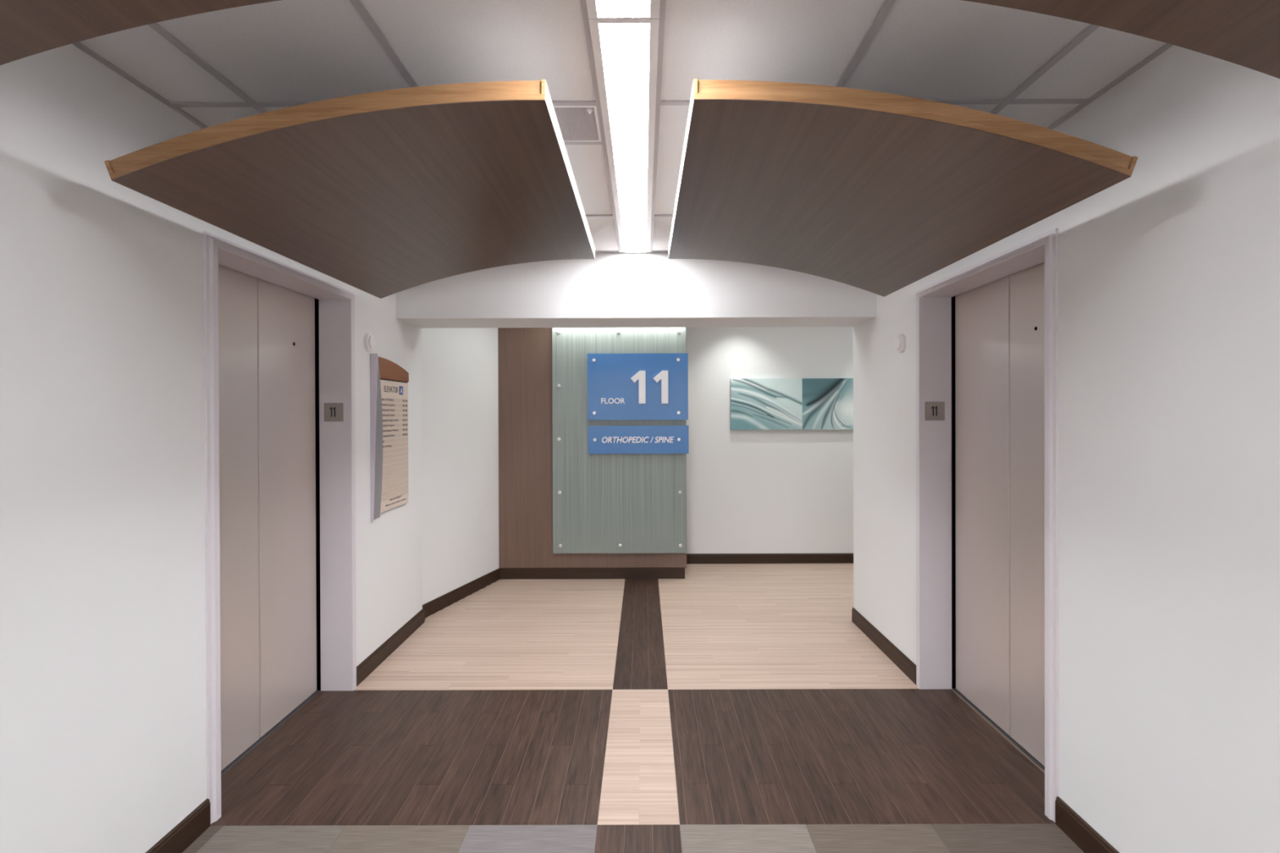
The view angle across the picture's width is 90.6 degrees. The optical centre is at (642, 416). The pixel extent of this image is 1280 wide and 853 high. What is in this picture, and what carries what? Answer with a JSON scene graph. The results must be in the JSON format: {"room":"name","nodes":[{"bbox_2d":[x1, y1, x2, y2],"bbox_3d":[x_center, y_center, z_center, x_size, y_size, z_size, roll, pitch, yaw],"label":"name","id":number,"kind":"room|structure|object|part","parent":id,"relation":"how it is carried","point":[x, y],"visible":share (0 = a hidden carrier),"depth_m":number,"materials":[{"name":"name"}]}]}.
{"room":"hospital interior","nodes":[
{"label":"hospital interior","id":0,"kind":"room"},
{"bbox_2d":[0,43,422,852],"bbox_3d":[-1.770,0.234,0.712,0.300,2.578,7.817,0,0,0],"label":"wall","id":1,"kind":"structure","parent":0,"point":[103,678],"depth_m":1.91,"materials":[{"name":"paint"}]},
{"bbox_2d":[145,798,210,852],"bbox_3d":[-1.610,1.476,-0.425,0.013,0.101,5.535,0,0,0],"label":"baseboard","id":2,"kind":"structure","parent":1,"relation":"attached to","point":[193,825],"depth_m":2.22,"materials":[{"name":"brown wood"}]},
{"bbox_2d":[203,231,356,824],"bbox_3d":[-1.758,0.415,2.939,0.317,2.203,1.200,0,0,0],"label":"door","id":3,"kind":"structure","parent":1,"relation":"in","point":[280,495],"depth_m":3.06,"materials":[{"name":"grey metal"}]},
{"bbox_3d":[-1.805,0.422,2.663,0.030,2.163,0.574,0,0,0],"label":"panel","id":4,"kind":"part","parent":3,"relation":"part of","materials":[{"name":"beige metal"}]},
{"bbox_3d":[-1.798,1.514,2.943,0.045,0.006,1.086,0,0,0],"label":"sill","id":5,"kind":"part","parent":3,"relation":"part of","materials":[{"name":"silver metal"}]},
{"bbox_3d":[-1.805,0.420,3.210,0.030,2.163,0.509,0,0,0],"label":"panel","id":6,"kind":"part","parent":3,"relation":"part of","materials":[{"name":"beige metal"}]},
{"bbox_2d":[324,403,342,421],"bbox_3d":[-1.699,-0.023,3.477,0.103,0.102,0.006,0,0,0],"label":"floor plate","id":7,"kind":"object","parent":3,"relation":"attached to","point":[332,411],"visible":1,"depth_m":3.48,"materials":[{"name":"grey"}]},
{"bbox_2d":[363,333,375,351],"bbox_3d":[-1.601,-0.437,3.720,0.034,0.108,0.108,0,0,0],"label":"wall sensor","id":8,"kind":"object","parent":1,"relation":"attached to","point":[369,341],"visible":1,"depth_m":3.69,"materials":[{"name":"white plastic"}]},
{"bbox_2d":[369,353,408,519],"bbox_3d":[-1.593,0.120,4.027,0.045,0.988,0.552,0,0,0],"label":"sign","id":9,"kind":"object","parent":1,"relation":"attached to","point":[388,384],"visible":1,"depth_m":3.96,"materials":[{"name":"beige"}]},
{"bbox_3d":[-1.606,0.179,4.048,0.020,0.810,0.510,0,0,0],"label":"panel","id":10,"kind":"part","parent":9,"relation":"part of","materials":[{"name":"beige"}]},
{"bbox_2d":[356,608,424,686],"bbox_3d":[-1.605,1.458,4.090,0.013,0.101,1.094,0,0,0],"label":"baseboard","id":11,"kind":"structure","parent":1,"relation":"attached to","point":[369,664],"depth_m":3.97,"materials":[{"name":"brown wood"}]},
{"bbox_2d":[421,328,498,604],"bbox_3d":[-1.473,0.128,5.550,0.120,2.750,1.900,0,0,16],"label":"wall","id":12,"kind":"structure","parent":0,"point":[460,412],"depth_m":5.19,"materials":[{"name":"paint"}]},
{"bbox_2d":[422,568,500,617],"bbox_3d":[-1.492,1.454,5.229,0.013,0.101,1.260,0,0,16],"label":"baseboard","id":13,"kind":"structure","parent":12,"relation":"attached to","point":[434,606],"depth_m":5.18,"materials":[{"name":"brown wood"}]},
{"bbox_2d":[71,0,1173,253],"bbox_3d":[-0.053,-1.100,0.654,3.800,0.081,7.917,0,0,0],"label":"ceiling","id":14,"kind":"structure","parent":0,"point":[214,68],"depth_m":1.87,"materials":[{"name":"white tile"}]},
{"bbox_2d":[0,0,279,65],"bbox_3d":[-0.859,-0.845,0.373,1.191,0.424,1.750,0,0,0],"label":"ceiling panel","id":15,"kind":"object","parent":14,"relation":"hanging from","point":[28,28],"visible":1,"depth_m":1.21,"materials":[{"name":"brown wood"}]},
{"bbox_2d":[104,79,595,298],"bbox_3d":[-0.856,-0.854,2.579,1.191,0.424,1.748,0,0,0],"label":"ceiling panel","id":16,"kind":"object","parent":14,"relation":"hanging from","point":[381,194],"visible":1,"depth_m":2.07,"materials":[{"name":"brown wood"}]},
{"bbox_2d":[553,105,601,142],"bbox_3d":[-0.442,-1.076,2.316,0.564,0.019,0.288,0,0,0],"label":"ceiling vent","id":17,"kind":"object","parent":14,"relation":"in","point":[575,124],"visible":0.35,"depth_m":2.31,"materials":[{"name":"white metal"}]},
{"bbox_2d":[586,107,592,114],"bbox_3d":[-0.186,-1.062,2.201,0.022,0.015,0.022,0,0,0],"label":"sprinkler","id":18,"kind":"object","parent":17,"relation":"attached to","point":[589,110],"visible":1,"depth_m":2.19,"materials":[{"name":"white metal"}]},
{"bbox_2d":[586,0,659,18],"bbox_3d":[-0.051,-1.076,1.510,0.188,0.036,0.348,0,0,0],"label":"recessed light","id":19,"kind":"object","parent":14,"relation":"in","point":[597,9],"visible":1,"depth_m":1.66,"materials":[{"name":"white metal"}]},
{"bbox_2d":[596,0,649,12],"bbox_3d":[-0.051,-1.075,1.516,0.137,0.006,0.323,0,0,0],"label":"diffuser","id":20,"kind":"object","parent":19,"relation":"attached to","point":[602,6],"depth_m":1.65,"materials":[{"name":"white plastic"}]},
{"bbox_2d":[588,18,659,252],"bbox_3d":[-0.049,-1.081,2.901,0.188,0.036,2.430,0,0,0],"label":"recessed light","id":21,"kind":"object","parent":14,"relation":"in","point":[625,51],"visible":0.79,"depth_m":2.22,"materials":[{"name":"white plastic"}]},
{"bbox_2d":[599,22,649,249],"bbox_3d":[-0.049,-1.080,2.907,0.137,0.006,2.405,0,0,0],"label":"diffuser","id":22,"kind":"object","parent":21,"relation":"attached to","point":[624,47],"depth_m":2.29,"materials":[{"name":"white plastic"}]},
{"bbox_2d":[668,78,1137,297],"bbox_3d":[0.736,-0.859,2.577,1.196,0.424,1.748,0,0,0],"label":"ceiling panel","id":23,"kind":"object","parent":14,"relation":"hanging from","point":[877,193],"visible":1,"depth_m":2.07,"materials":[{"name":"brown wood"}]},
{"bbox_2d":[963,0,1279,78],"bbox_3d":[0.733,-0.850,0.371,1.196,0.424,1.750,0,0,0],"label":"ceiling panel","id":24,"kind":"object","parent":14,"relation":"hanging from","point":[1243,33],"visible":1,"depth_m":1.20,"materials":[{"name":"brown wood"}]},
{"bbox_2d":[182,563,1084,852],"bbox_3d":[1.132,1.540,1.712,6.150,0.060,9.814,0,0,0],"label":"floor","id":25,"kind":"structure","parent":0,"point":[718,708],"depth_m":2.89,"materials":[{"name":"brown wood"}]},
{"bbox_2d":[395,252,876,328],"bbox_3d":[-0.044,-0.948,4.380,3.150,0.599,0.467,0,0,0],"label":"wall header","id":26,"kind":"structure","parent":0,"point":[614,289],"depth_m":4.15,"materials":[{"name":"paint"}]},
{"bbox_2d":[685,326,853,553],"bbox_3d":[2.258,0.112,6.472,3.900,2.750,0.120,0,0,0],"label":"wall","id":27,"kind":"structure","parent":0,"point":[755,491],"depth_m":6.42,"materials":[{"name":"paint"}]},
{"bbox_2d":[497,327,686,579],"bbox_3d":[-0.469,0.122,6.121,1.737,2.750,0.588,0,0,0],"label":"wall panel","id":28,"kind":"object","parent":27,"relation":"attached to","point":[525,367],"visible":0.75,"depth_m":5.83,"materials":[{"name":"brown wood"}]},
{"bbox_2d":[551,327,686,553],"bbox_3d":[-0.215,0.169,5.799,1.218,2.162,0.064,0,0,0],"label":"glass panel","id":29,"kind":"object","parent":28,"relation":"attached to","point":[602,503],"visible":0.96,"depth_m":5.78,"materials":[{"name":"green glass"}]},
{"bbox_2d":[586,353,688,420],"bbox_3d":[-0.046,-0.270,5.749,0.912,0.604,0.050,0,0,0],"label":"sign","id":30,"kind":"object","parent":29,"relation":"attached to","point":[621,386],"visible":1,"depth_m":5.74,"materials":[{"name":"blue plastic"}]},
{"bbox_2d":[587,425,688,453],"bbox_3d":[-0.040,0.211,5.752,0.911,0.255,0.047,0,0,0],"label":"sign","id":31,"kind":"object","parent":29,"relation":"attached to","point":[627,439],"visible":1,"depth_m":5.74,"materials":[{"name":"blue plastic"}]},
{"bbox_2d":[686,553,853,564],"bbox_3d":[2.308,1.437,6.410,3.810,0.101,0.013,0,0,0],"label":"baseboard","id":32,"kind":"structure","parent":27,"relation":"attached to","point":[691,558],"depth_m":6.41,"materials":[{"name":"brown wood"}]},
{"bbox_2d":[730,377,853,430],"bbox_3d":[1.607,-0.126,6.394,1.438,0.516,0.035,0,0,0],"label":"wall art","id":33,"kind":"object","parent":27,"relation":"attached to","point":[820,403],"visible":0.84,"depth_m":6.38,"materials":[{"name":"fabric"}]},
{"bbox_2d":[853,44,1279,852],"bbox_3d":[1.681,0.223,0.707,0.300,2.578,7.817,0,0,0],"label":"wall","id":34,"kind":"structure","parent":0,"point":[1169,273],"depth_m":1.87,"materials":[{"name":"paint"}]},
{"bbox_2d":[852,607,915,684],"bbox_3d":[1.532,1.448,4.080,0.013,0.101,1.082,0,0,0],"label":"baseboard","id":35,"kind":"structure","parent":34,"relation":"attached to","point":[888,648],"depth_m":3.97,"materials":[{"name":"brown wood"}]},
{"bbox_2d":[894,333,906,352],"bbox_3d":[1.515,-0.432,3.736,0.034,0.108,0.108,0,0,0],"label":"wall sensor","id":36,"kind":"object","parent":34,"relation":"attached to","point":[900,340],"visible":1,"depth_m":3.71,"materials":[{"name":"white plastic"}]},
{"bbox_2d":[915,227,1058,822],"bbox_3d":[1.676,0.404,2.935,0.317,2.203,1.200,0,0,0],"label":"door","id":37,"kind":"structure","parent":34,"relation":"in","point":[987,473],"depth_m":3.08,"materials":[{"name":"grey metal"}]},
{"bbox_2d":[924,401,944,420],"bbox_3d":[1.603,-0.029,3.473,0.106,0.102,0.006,0,0,0],"label":"floor plate","id":38,"kind":"object","parent":37,"relation":"attached to","point":[934,411],"visible":1,"depth_m":3.47,"materials":[{"name":"grey"}]},
{"bbox_3d":[1.723,0.408,3.206,0.030,2.163,0.509,0,0,0],"label":"panel","id":39,"kind":"part","parent":37,"relation":"part of","materials":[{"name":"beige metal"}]},
{"bbox_3d":[1.723,1.503,2.939,0.045,0.006,1.086,0,0,0],"label":"sill","id":40,"kind":"part","parent":37,"relation":"part of","materials":[{"name":"silver metal"}]},
{"bbox_3d":[1.723,0.410,2.659,0.030,2.163,0.574,0,0,0],"label":"panel","id":41,"kind":"part","parent":37,"relation":"part of","materials":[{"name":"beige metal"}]},
{"bbox_2d":[1055,796,1119,852],"bbox_3d":[1.527,1.466,-0.428,0.013,0.101,5.535,0,0,0],"label":"baseboard","id":42,"kind":"structure","parent":34,"relation":"attached to","point":[1083,835],"depth_m":2.21,"materials":[{"name":"brown wood"}]}
]}

